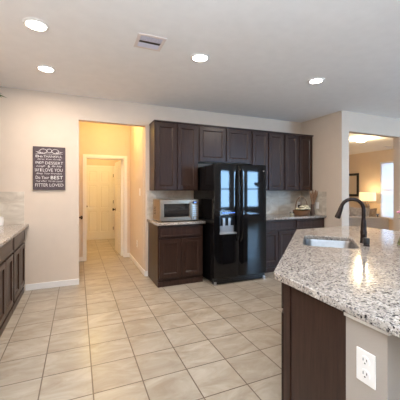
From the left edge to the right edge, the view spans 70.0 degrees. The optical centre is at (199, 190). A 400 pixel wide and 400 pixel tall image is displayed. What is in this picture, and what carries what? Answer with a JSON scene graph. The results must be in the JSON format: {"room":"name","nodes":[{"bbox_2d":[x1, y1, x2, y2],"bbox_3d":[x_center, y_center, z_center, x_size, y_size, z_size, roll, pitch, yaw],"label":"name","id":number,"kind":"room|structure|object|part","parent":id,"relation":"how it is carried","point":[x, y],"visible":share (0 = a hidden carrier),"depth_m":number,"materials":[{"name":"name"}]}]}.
{"room":"kitchen","nodes":[
{"label":"kitchen","id":0,"kind":"room"},
{"bbox_2d":[87,159,114,167],"bbox_3d":[-3.356,-0.002,7.821,1.990,2.755,0.120,0,0,-23],"label":"wall","id":1,"kind":"structure","parent":0,"point":[100,162],"depth_m":8.00,"materials":[{"name":"beige paint"}]},
{"bbox_2d":[87,167,112,239],"bbox_3d":[-2.808,0.370,7.934,0.777,2.000,0.103,0,0,-23],"label":"door","id":2,"kind":"structure","parent":1,"relation":"in","point":[99,180],"depth_m":7.95,"materials":[{"name":"white paint"}]},
{"bbox_2d":[87,165,114,238],"bbox_3d":[-2.830,0.342,7.972,0.891,2.068,0.016,0,0,-23],"label":"trim","id":3,"kind":"structure","parent":1,"relation":"attached to","point":[95,166],"depth_m":8.12,"materials":[{"name":"white paint"}]},
{"bbox_2d":[79,122,129,256],"bbox_3d":[-2.345,-0.002,5.588,1.890,2.755,0.120,0,0,-23],"label":"wall","id":4,"kind":"structure","parent":0,"point":[94,138],"depth_m":5.69,"materials":[{"name":"beige paint"}]},
{"bbox_2d":[83,154,126,260],"bbox_3d":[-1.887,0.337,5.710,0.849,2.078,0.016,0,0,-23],"label":"trim","id":5,"kind":"structure","parent":4,"relation":"attached to","point":[84,155],"depth_m":5.67,"materials":[{"name":"white paint"}]},
{"bbox_2d":[112,160,122,255],"bbox_3d":[-1.790,0.368,6.281,0.171,2.000,0.710,0,0,-27],"label":"door","id":6,"kind":"structure","parent":4,"relation":"in","point":[118,209],"depth_m":6.12,"materials":[{"name":"white paint"}]},
{"bbox_2d":[115,126,143,268],"bbox_3d":[-1.646,-0.002,6.508,0.120,2.755,3.940,0,0,-23],"label":"wall","id":7,"kind":"structure","parent":0,"point":[136,133],"depth_m":5.14,"materials":[{"name":"beige paint"}]},
{"bbox_2d":[129,253,144,275],"bbox_3d":[-1.651,1.333,6.359,0.020,0.085,3.910,0,0,-23],"label":"baseboard","id":8,"kind":"structure","parent":7,"relation":"attached to","point":[132,258],"depth_m":5.07,"materials":[{"name":"white paint"}]},
{"bbox_2d":[0,239,282,399],"bbox_3d":[2.885,1.426,3.956,11.200,0.100,12.440,0,0,-23],"label":"floor","id":9,"kind":"structure","parent":0,"point":[115,334],"depth_m":2.65,"materials":[{"name":"tile"}]},
{"bbox_2d":[0,239,12,336],"bbox_3d":[-2.197,0.939,2.697,0.614,0.874,0.748,0,0,-23],"label":"base cabinet","id":10,"kind":"object","parent":9,"relation":"on","point":[6,256],"visible":0.93,"depth_m":2.84,"materials":[{"name":"brown wood"}]},
{"bbox_3d":[-1.853,0.977,2.649,0.019,0.555,0.346,0,0,-23],"label":"door","id":11,"kind":"part","parent":10,"relation":"part of","materials":[{"name":"brown wood"}]},
{"bbox_3d":[-1.935,1.339,2.809,0.016,0.075,0.748,0,0,-23],"label":"plinth moulding","id":12,"kind":"part","parent":10,"relation":"part of","materials":[{"name":"brown wood"}]},
{"bbox_3d":[-1.924,0.597,2.814,0.019,0.150,0.704,0,0,-23],"label":"drawer","id":13,"kind":"part","parent":10,"relation":"part of","materials":[{"name":"brown wood"}]},
{"bbox_3d":[-1.994,0.977,2.978,0.019,0.555,0.346,0,0,-23],"label":"door","id":14,"kind":"part","parent":10,"relation":"part of","materials":[{"name":"brown wood"}]},
{"bbox_2d":[11,230,24,313],"bbox_3d":[-2.494,0.939,3.388,0.614,0.874,0.748,0,0,-23],"label":"base cabinet","id":15,"kind":"object","parent":9,"relation":"on","point":[18,252],"visible":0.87,"depth_m":3.44,"materials":[{"name":"brown wood"}]},
{"bbox_2d":[0,224,28,246],"bbox_3d":[-2.192,0.481,2.721,0.651,0.038,2.349,0,0,-23],"label":"countertop","id":16,"kind":"structure","parent":15,"relation":"on","point":[7,232],"depth_m":3.20,"materials":[{"name":"beige stone"}]},
{"bbox_2d":[0,217,3,225],"bbox_3d":[-2.631,0.398,3.730,0.108,0.128,0.108,0,0,-23],"label":"canister","id":17,"kind":"object","parent":16,"relation":"on","point":[1,218],"visible":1,"depth_m":3.71,"materials":[{"name":"white ceramic"}]},
{"bbox_3d":[-2.150,0.977,3.340,0.019,0.555,0.346,0,0,-23],"label":"door","id":18,"kind":"part","parent":15,"relation":"part of","materials":[{"name":"brown wood"}]},
{"bbox_3d":[-2.231,1.339,3.500,0.016,0.075,0.748,0,0,-23],"label":"plinth moulding","id":19,"kind":"part","parent":15,"relation":"part of","materials":[{"name":"brown wood"}]},
{"bbox_3d":[-2.220,0.597,3.505,0.019,0.150,0.704,0,0,-23],"label":"drawer","id":20,"kind":"part","parent":15,"relation":"part of","materials":[{"name":"brown wood"}]},
{"bbox_3d":[-2.291,0.977,3.670,0.019,0.555,0.346,0,0,-23],"label":"door","id":21,"kind":"part","parent":15,"relation":"part of","materials":[{"name":"brown wood"}]},
{"bbox_2d":[148,222,202,287],"bbox_3d":[-0.391,0.939,4.432,0.695,0.874,0.614,0,0,-23],"label":"base cabinet","id":22,"kind":"object","parent":9,"relation":"on","point":[175,252],"visible":0.93,"depth_m":4.16,"materials":[{"name":"brown wood"}]},
{"bbox_3d":[-0.427,0.977,4.093,0.320,0.555,0.019,0,0,-23],"label":"door","id":23,"kind":"part","parent":22,"relation":"part of","materials":[{"name":"brown wood"}]},
{"bbox_2d":[147,219,205,225],"bbox_3d":[-0.385,0.481,4.421,0.742,0.038,0.646,0,0,-23],"label":"countertop","id":24,"kind":"structure","parent":22,"relation":"on","point":[152,221],"depth_m":4.18,"materials":[{"name":"beige stone"}]},
{"bbox_2d":[153,199,197,221],"bbox_3d":[-0.371,0.299,4.375,0.601,0.325,0.454,0,0,-23],"label":"microwave oven","id":25,"kind":"object","parent":24,"relation":"on","point":[163,209],"visible":1,"depth_m":4.21,"materials":[{"name":"silver metal"}]},
{"bbox_3d":[-0.354,0.293,4.184,0.475,0.307,0.020,0,0,-23],"label":"door","id":26,"kind":"part","parent":25,"relation":"part of","materials":[{"name":"silver metal"}]},
{"bbox_3d":[-0.079,0.293,4.301,0.115,0.307,0.020,0,0,-23],"label":"control panel","id":27,"kind":"part","parent":25,"relation":"part of","materials":[{"name":"silver metal"}]},
{"bbox_3d":[-0.279,1.339,4.169,0.695,0.075,0.016,0,0,-23],"label":"plinth moulding","id":28,"kind":"part","parent":22,"relation":"part of","materials":[{"name":"brown wood"}]},
{"bbox_3d":[-0.274,0.597,4.159,0.651,0.150,0.019,0,0,-23],"label":"drawer","id":29,"kind":"part","parent":22,"relation":"part of","materials":[{"name":"brown wood"}]},
{"bbox_3d":[-0.122,0.977,4.224,0.320,0.555,0.019,0,0,-23],"label":"door","id":30,"kind":"part","parent":22,"relation":"part of","materials":[{"name":"brown wood"}]},
{"bbox_2d":[194,163,265,285],"bbox_3d":[0.474,0.495,4.597,0.904,1.762,0.858,0,0,-23],"label":"refrigerator","id":31,"kind":"object","parent":9,"relation":"on","point":[231,198],"visible":0.98,"depth_m":4.26,"materials":[{"name":"black metal"}]},
{"bbox_3d":[0.380,0.443,4.189,0.409,1.657,0.065,0,0,-23],"label":"freezer door","id":32,"kind":"part","parent":31,"relation":"part of","materials":[{"name":"black metal"}]},
{"bbox_3d":[0.405,0.336,4.194,0.287,0.090,0.056,0,0,-23],"label":"control panel","id":33,"kind":"part","parent":31,"relation":"part of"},
{"bbox_3d":[0.564,0.221,4.212,0.025,1.087,0.080,0,0,-23],"label":"handle","id":34,"kind":"part","parent":31,"relation":"part of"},
{"bbox_3d":[0.619,0.221,4.236,0.025,1.087,0.080,0,0,-23],"label":"handle","id":35,"kind":"part","parent":31,"relation":"part of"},
{"bbox_3d":[0.799,0.443,4.368,0.487,1.657,0.065,0,0,-23],"label":"fridge door","id":36,"kind":"part","parent":31,"relation":"part of","materials":[{"name":"black metal"}]},
{"bbox_2d":[265,219,294,272],"bbox_3d":[1.214,0.939,5.120,0.733,0.874,0.614,0,0,-23],"label":"base cabinet","id":37,"kind":"object","parent":9,"relation":"on","point":[279,233],"visible":0.41,"depth_m":4.83,"materials":[{"name":"brown wood"}]},
{"bbox_3d":[1.326,1.339,4.857,0.733,0.075,0.016,0,0,-23],"label":"plinth moulding","id":38,"kind":"part","parent":37,"relation":"part of","materials":[{"name":"brown wood"}]},
{"bbox_3d":[1.170,0.977,4.777,0.338,0.555,0.019,0,0,-23],"label":"door","id":39,"kind":"part","parent":37,"relation":"part of","materials":[{"name":"brown wood"}]},
{"bbox_3d":[1.331,0.597,4.846,0.689,0.150,0.019,0,0,-23],"label":"drawer","id":40,"kind":"part","parent":37,"relation":"part of","materials":[{"name":"brown wood"}]},
{"bbox_3d":[1.492,0.977,4.915,0.338,0.555,0.019,0,0,-23],"label":"door","id":41,"kind":"part","parent":37,"relation":"part of","materials":[{"name":"brown wood"}]},
{"bbox_2d":[266,213,326,220],"bbox_3d":[1.525,0.481,5.240,1.447,0.038,0.646,0,0,-23],"label":"countertop","id":42,"kind":"structure","parent":37,"relation":"on","point":[268,216],"depth_m":5.03,"materials":[{"name":"beige stone"}]},
{"bbox_2d":[293,196,310,215],"bbox_3d":[1.890,0.286,5.292,0.343,0.351,0.320,0,0,-23],"label":"basket","id":43,"kind":"object","parent":42,"relation":"on","point":[302,212],"visible":1,"depth_m":5.22,"materials":[{"name":"wicker"}]},
{"bbox_2d":[309,189,317,214],"bbox_3d":[2.130,0.223,5.362,0.157,0.478,0.104,0,0,-23],"label":"vase","id":44,"kind":"object","parent":42,"relation":"on","point":[313,196],"visible":1,"depth_m":5.34,"materials":[{"name":"brown ceramic"}]},
{"bbox_2d":[295,218,323,230],"bbox_3d":[1.868,0.939,5.400,0.683,0.874,0.614,0,0,-23],"label":"base cabinet","id":45,"kind":"object","parent":9,"relation":"on","point":[308,223],"visible":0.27,"depth_m":5.11,"materials":[{"name":"brown wood"}]},
{"bbox_2d":[281,282,345,399],"bbox_3d":[0.946,0.939,2.415,0.310,0.874,2.508,0,0,22],"label":"base cabinet","id":46,"kind":"object","parent":9,"relation":"on","point":[313,331],"visible":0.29,"depth_m":1.38,"materials":[{"name":"brown wood"}]},
{"bbox_3d":[0.556,0.597,1.831,0.019,0.150,0.450,0,0,22],"label":"drawer","id":47,"kind":"part","parent":46,"relation":"part of","materials":[{"name":"brown wood"}]},
{"bbox_3d":[0.556,0.977,1.831,0.019,0.555,0.450,0,0,22],"label":"door","id":48,"kind":"part","parent":46,"relation":"part of","materials":[{"name":"brown wood"}]},
{"bbox_2d":[349,216,388,229],"bbox_3d":[3.351,0.994,7.023,1.980,0.765,0.930,0,0,15],"label":"sofa","id":49,"kind":"object","parent":9,"relation":"on","point":[372,222],"visible":0.12,"depth_m":6.41,"materials":[{"name":"grey fabric"}]},
{"bbox_2d":[350,207,369,216],"bbox_3d":[3.836,0.661,6.862,0.440,0.525,0.157,0,0,15],"label":"throw pillow","id":50,"kind":"object","parent":49,"relation":"on","point":[354,211],"visible":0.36,"depth_m":6.81,"materials":[{"name":"grey fabric"}]},
{"bbox_2d":[369,208,376,216],"bbox_3d":[4.090,0.677,6.998,0.420,0.494,0.176,0,0,15],"label":"throw pillow","id":51,"kind":"object","parent":49,"relation":"on","point":[372,213],"visible":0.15,"depth_m":6.90,"materials":[{"name":"beige fabric"}]},
{"bbox_3d":[5.847,1.096,9.968,0.500,0.560,0.500,0,0,-23],"label":"side table","id":52,"kind":"object","parent":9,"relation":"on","visible":0},
{"bbox_2d":[359,192,375,207],"bbox_3d":[5.847,0.444,9.968,0.524,0.745,0.524,0,0,-23],"label":"table lamp","id":53,"kind":"object","parent":52,"relation":"on","point":[363,196],"visible":0.71,"depth_m":9.77,"materials":[{"name":"beige fabric"}]},
{"bbox_3d":[5.847,0.221,9.968,0.524,0.300,0.524,0,0,-23],"label":"lamp shade","id":54,"kind":"part","parent":53,"relation":"part of","materials":[{"name":"beige fabric"}]},
{"bbox_2d":[0,87,300,290],"bbox_3d":[-0.414,-0.002,4.827,5.580,2.755,0.120,0,0,-23],"label":"wall","id":55,"kind":"structure","parent":0,"point":[28,118],"depth_m":4.07,"materials":[{"name":"beige paint"}]},
{"bbox_2d":[0,192,23,224],"bbox_3d":[-2.673,0.240,3.788,0.586,0.443,0.010,0,0,-23],"label":"tile backsplash","id":56,"kind":"structure","parent":55,"relation":"attached to","point":[11,203],"depth_m":3.85,"materials":[{"name":"tile"}]},
{"bbox_2d":[33,146,64,189],"bbox_3d":[-2.117,-0.307,4.013,0.402,0.603,0.034,0,0,-23],"label":"wall sign","id":57,"kind":"object","parent":55,"relation":"attached to","point":[48,162],"visible":1,"depth_m":4.00,"materials":[{"name":"grey wood"}]},
{"bbox_2d":[25,271,147,290],"bbox_3d":[-1.615,1.333,4.240,1.690,0.085,0.014,0,0,-23],"label":"baseboard","id":58,"kind":"structure","parent":55,"relation":"attached to","point":[61,283],"depth_m":4.03,"materials":[{"name":"white paint"}]},
{"bbox_2d":[147,191,190,218],"bbox_3d":[-0.499,0.233,4.720,0.760,0.458,0.010,0,0,-23],"label":"tile backsplash","id":59,"kind":"structure","parent":55,"relation":"attached to","point":[151,195],"depth_m":4.66,"materials":[{"name":"tile"}]},
{"bbox_2d":[149,120,198,190],"bbox_3d":[-0.418,-0.529,4.575,0.727,1.066,0.334,0,0,-23],"label":"upper cabinet","id":60,"kind":"object","parent":55,"relation":"attached to","point":[173,145],"visible":1,"depth_m":4.42,"materials":[{"name":"brown wood"}]},
{"bbox_3d":[-0.518,-0.520,4.366,0.326,1.016,0.019,0,0,-23],"label":"door","id":61,"kind":"part","parent":60,"relation":"part of","materials":[{"name":"brown wood"}]},
{"bbox_3d":[-0.418,-1.051,4.575,0.727,0.022,0.334,0,0,-23],"label":"moulding","id":62,"kind":"part","parent":60,"relation":"part of","materials":[{"name":"brown wood"}]},
{"bbox_3d":[-0.198,-0.520,4.503,0.326,1.016,0.019,0,0,-23],"label":"door","id":63,"kind":"part","parent":60,"relation":"part of","materials":[{"name":"brown wood"}]},
{"bbox_2d":[198,124,251,164],"bbox_3d":[0.373,-0.762,4.914,1.012,0.600,0.334,0,0,-23],"label":"upper cabinet","id":64,"kind":"object","parent":55,"relation":"attached to","point":[216,144],"visible":0.91,"depth_m":4.75,"materials":[{"name":"brown wood"}]},
{"bbox_3d":[0.207,-0.753,4.677,0.469,0.550,0.019,0,0,-23],"label":"door","id":65,"kind":"part","parent":64,"relation":"part of","materials":[{"name":"brown wood"}]},
{"bbox_3d":[0.373,-1.051,4.914,1.012,0.022,0.334,0,0,-23],"label":"moulding","id":66,"kind":"part","parent":64,"relation":"part of","materials":[{"name":"brown wood"}]},
{"bbox_3d":[0.659,-0.753,4.870,0.469,0.550,0.019,0,0,-23],"label":"door","id":67,"kind":"part","parent":64,"relation":"part of","materials":[{"name":"brown wood"}]},
{"bbox_2d":[246,129,284,190],"bbox_3d":[1.161,-0.529,5.251,0.718,1.066,0.334,0,0,-23],"label":"upper cabinet","id":68,"kind":"object","parent":55,"relation":"attached to","point":[267,147],"visible":0.77,"depth_m":5.12,"materials":[{"name":"brown wood"}]},
{"bbox_3d":[1.063,-0.520,5.043,0.322,1.016,0.019,0,0,-23],"label":"door","id":69,"kind":"part","parent":68,"relation":"part of","materials":[{"name":"brown wood"}]},
{"bbox_3d":[1.161,-1.051,5.251,0.718,0.022,0.334,0,0,-23],"label":"moulding","id":70,"kind":"part","parent":68,"relation":"part of","materials":[{"name":"brown wood"}]},
{"bbox_3d":[1.379,-0.520,5.179,0.322,1.016,0.019,0,0,-23],"label":"door","id":71,"kind":"part","parent":68,"relation":"part of","materials":[{"name":"brown wood"}]},
{"bbox_2d":[266,191,300,213],"bbox_3d":[1.385,0.233,5.527,1.458,0.458,0.010,0,0,-23],"label":"tile backsplash","id":72,"kind":"structure","parent":55,"relation":"attached to","point":[277,202],"depth_m":5.62,"materials":[{"name":"tile"}]},
{"bbox_2d":[284,133,313,190],"bbox_3d":[1.806,-0.529,5.528,0.702,1.066,0.334,0,0,-23],"label":"upper cabinet","id":73,"kind":"object","parent":55,"relation":"attached to","point":[297,147],"visible":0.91,"depth_m":5.36,"materials":[{"name":"brown wood"}]},
{"bbox_3d":[1.712,-0.520,5.322,0.314,1.016,0.019,0,0,-23],"label":"door","id":74,"kind":"part","parent":73,"relation":"part of","materials":[{"name":"brown wood"}]},
{"bbox_3d":[1.806,-1.051,5.528,0.702,0.022,0.334,0,0,-23],"label":"moulding","id":75,"kind":"part","parent":73,"relation":"part of","materials":[{"name":"brown wood"}]},
{"bbox_3d":[2.021,-0.520,5.454,0.314,1.016,0.019,0,0,-23],"label":"door","id":76,"kind":"part","parent":73,"relation":"part of","materials":[{"name":"brown wood"}]},
{"bbox_2d":[0,0,399,154],"bbox_3d":[2.885,-1.429,3.956,11.200,0.100,12.440,0,0,-23],"label":"ceiling","id":77,"kind":"structure","parent":0,"point":[263,54],"depth_m":2.86,"materials":[{"name":"white paint"}]},
{"bbox_2d":[22,17,48,31],"bbox_3d":[-1.363,-1.373,2.375,0.196,0.012,0.196,0,0,-23],"label":"recessed light","id":78,"kind":"object","parent":77,"relation":"in","point":[34,24],"visible":1,"depth_m":2.36,"materials":[{"name":"white paint"}]},
{"bbox_2d":[36,65,55,72],"bbox_3d":[-1.743,-1.373,3.232,0.196,0.012,0.196,0,0,-23],"label":"recessed light","id":79,"kind":"object","parent":77,"relation":"in","point":[44,68],"visible":1,"depth_m":3.21,"materials":[{"name":"white paint"}]},
{"bbox_2d":[134,33,166,51],"bbox_3d":[-0.467,-1.374,2.658,0.256,0.009,0.256,0,0,-23],"label":"ceiling vent","id":80,"kind":"object","parent":77,"relation":"in","point":[145,41],"visible":1,"depth_m":2.65,"materials":[{"name":"white metal"}]},
{"bbox_2d":[191,53,208,61],"bbox_3d":[0.000,-1.373,2.963,0.196,0.012,0.196,0,0,-23],"label":"recessed light","id":81,"kind":"object","parent":77,"relation":"in","point":[198,57],"visible":1,"depth_m":2.95,"materials":[{"name":"white paint"}]},
{"bbox_2d":[308,77,324,83],"bbox_3d":[1.457,-1.373,3.584,0.196,0.012,0.196,0,0,-23],"label":"recessed light","id":82,"kind":"object","parent":77,"relation":"in","point":[317,80],"visible":1,"depth_m":3.56,"materials":[{"name":"white paint"}]},
{"bbox_2d":[355,137,367,142],"bbox_3d":[4.287,-1.327,7.591,0.300,0.105,0.300,0,0,-23],"label":"flush ceiling light","id":83,"kind":"object","parent":77,"relation":"attached to","point":[363,139],"visible":1,"depth_m":7.50,"materials":[{"name":"white glass"}]},
{"bbox_2d":[301,111,346,226],"bbox_3d":[2.311,-0.002,5.399,0.120,2.755,0.975,0,0,-23],"label":"wall","id":84,"kind":"structure","parent":0,"point":[329,140],"depth_m":5.15,"materials":[{"name":"beige paint"}]},
{"bbox_2d":[301,191,325,214],"bbox_3d":[2.188,0.243,5.519,0.010,0.438,0.633,0,0,-23],"label":"tile backsplash","id":85,"kind":"structure","parent":84,"relation":"attached to","point":[321,197],"depth_m":5.40,"materials":[{"name":"tile"}]},
{"bbox_2d":[349,149,392,229],"bbox_3d":[7.978,-0.002,6.137,0.120,2.755,12.440,0,0,-23],"label":"wall","id":86,"kind":"structure","parent":0,"point":[367,165],"depth_m":10.28,"materials":[{"name":"beige paint"}]},
{"bbox_2d":[349,173,358,195],"bbox_3d":[5.819,-0.206,10.979,0.035,0.875,0.640,0,0,-23],"label":"wall mirror","id":87,"kind":"object","parent":86,"relation":"attached to","point":[354,177],"visible":0.54,"depth_m":10.86,"materials":[{"name":"mirror"}]},
{"bbox_3d":[5.827,-0.206,10.982,0.006,0.705,0.470,0,0,-23],"label":"glass","id":88,"kind":"part","parent":87,"relation":"part of","materials":[{"name":"mirror"}]},
{"bbox_2d":[380,161,392,219],"bbox_3d":[6.491,0.006,9.526,0.125,1.960,1.000,0,0,-23],"label":"window","id":89,"kind":"structure","parent":86,"relation":"in","point":[386,181],"depth_m":9.74,"materials":[{"name":"white glass"}]},
{"bbox_2d":[346,316,399,399],"bbox_3d":[1.466,0.948,2.205,0.834,0.857,2.763,0,0,22],"label":"wall","id":90,"kind":"structure","parent":0,"point":[386,349],"depth_m":1.08,"materials":[{"name":"beige paint"}]},
{"bbox_2d":[356,346,375,389],"bbox_3d":[0.642,0.687,1.106,0.010,0.128,0.080,0,0,-23],"label":"wall outlet","id":91,"kind":"object","parent":90,"relation":"attached to","point":[365,361],"visible":1,"depth_m":1.10,"materials":[{"name":"white plastic"}]},
{"bbox_2d":[361,369,369,379],"bbox_3d":[0.639,0.713,1.105,0.002,0.038,0.038,0,0,-23],"label":"receptacle","id":92,"kind":"object","parent":91,"relation":"attached to","point":[365,373],"depth_m":1.10,"materials":[{"name":"white plastic"}]},
{"bbox_2d":[361,355,369,366],"bbox_3d":[0.639,0.661,1.105,0.002,0.038,0.038,0,0,-23],"label":"receptacle","id":93,"kind":"object","parent":91,"relation":"attached to","point":[365,359],"depth_m":1.10,"materials":[{"name":"white plastic"}]},
{"bbox_2d":[344,312,390,335],"bbox_3d":[1.468,0.510,2.204,0.857,0.018,2.801,0,0,22],"label":"trim","id":94,"kind":"structure","parent":90,"relation":"on","point":[345,314],"depth_m":1.09,"materials":[{"name":"white paint"}]},
{"bbox_2d":[274,226,399,337],"bbox_3d":[1.477,0.481,2.186,1.529,0.038,3.271,0,0,22],"label":"countertop","id":95,"kind":"structure","parent":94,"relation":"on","point":[363,282],"depth_m":1.60,"materials":[{"name":"grey stone"}]},
{"bbox_2d":[303,239,356,248],"bbox_3d":[1.171,0.597,2.596,0.480,0.193,0.650,0,0,22],"label":"sink","id":96,"kind":"object","parent":95,"relation":"in","point":[309,242],"visible":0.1,"depth_m":2.86,"materials":[{"name":"silver metal"}]},
{"bbox_2d":[335,198,366,242],"bbox_3d":[1.351,0.263,2.561,0.261,0.398,0.094,0,0,24],"label":"faucet","id":97,"kind":"object","parent":95,"relation":"on","point":[363,231],"visible":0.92,"depth_m":2.50,"materials":[{"name":"brown metal"}]},
{"bbox_3d":[1.357,0.163,2.540,0.203,0.198,0.031,0,0,24],"label":"spout","id":98,"kind":"part","parent":97,"relation":"part of","materials":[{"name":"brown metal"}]},
{"bbox_2d":[363,238,369,246],"bbox_3d":[1.383,0.428,2.370,0.052,0.067,0.052,0,0,-23],"label":"soap dispenser","id":99,"kind":"object","parent":95,"relation":"on","point":[366,241],"visible":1,"depth_m":2.35,"materials":[{"name":"brown metal"}]},
{"bbox_2d":[347,111,399,230],"bbox_3d":[5.007,-0.002,6.089,5.380,2.755,0.120,0,0,-23],"label":"wall","id":100,"kind":"structure","parent":0,"point":[357,123],"depth_m":5.38,"materials":[{"name":"beige paint"}]}
]}

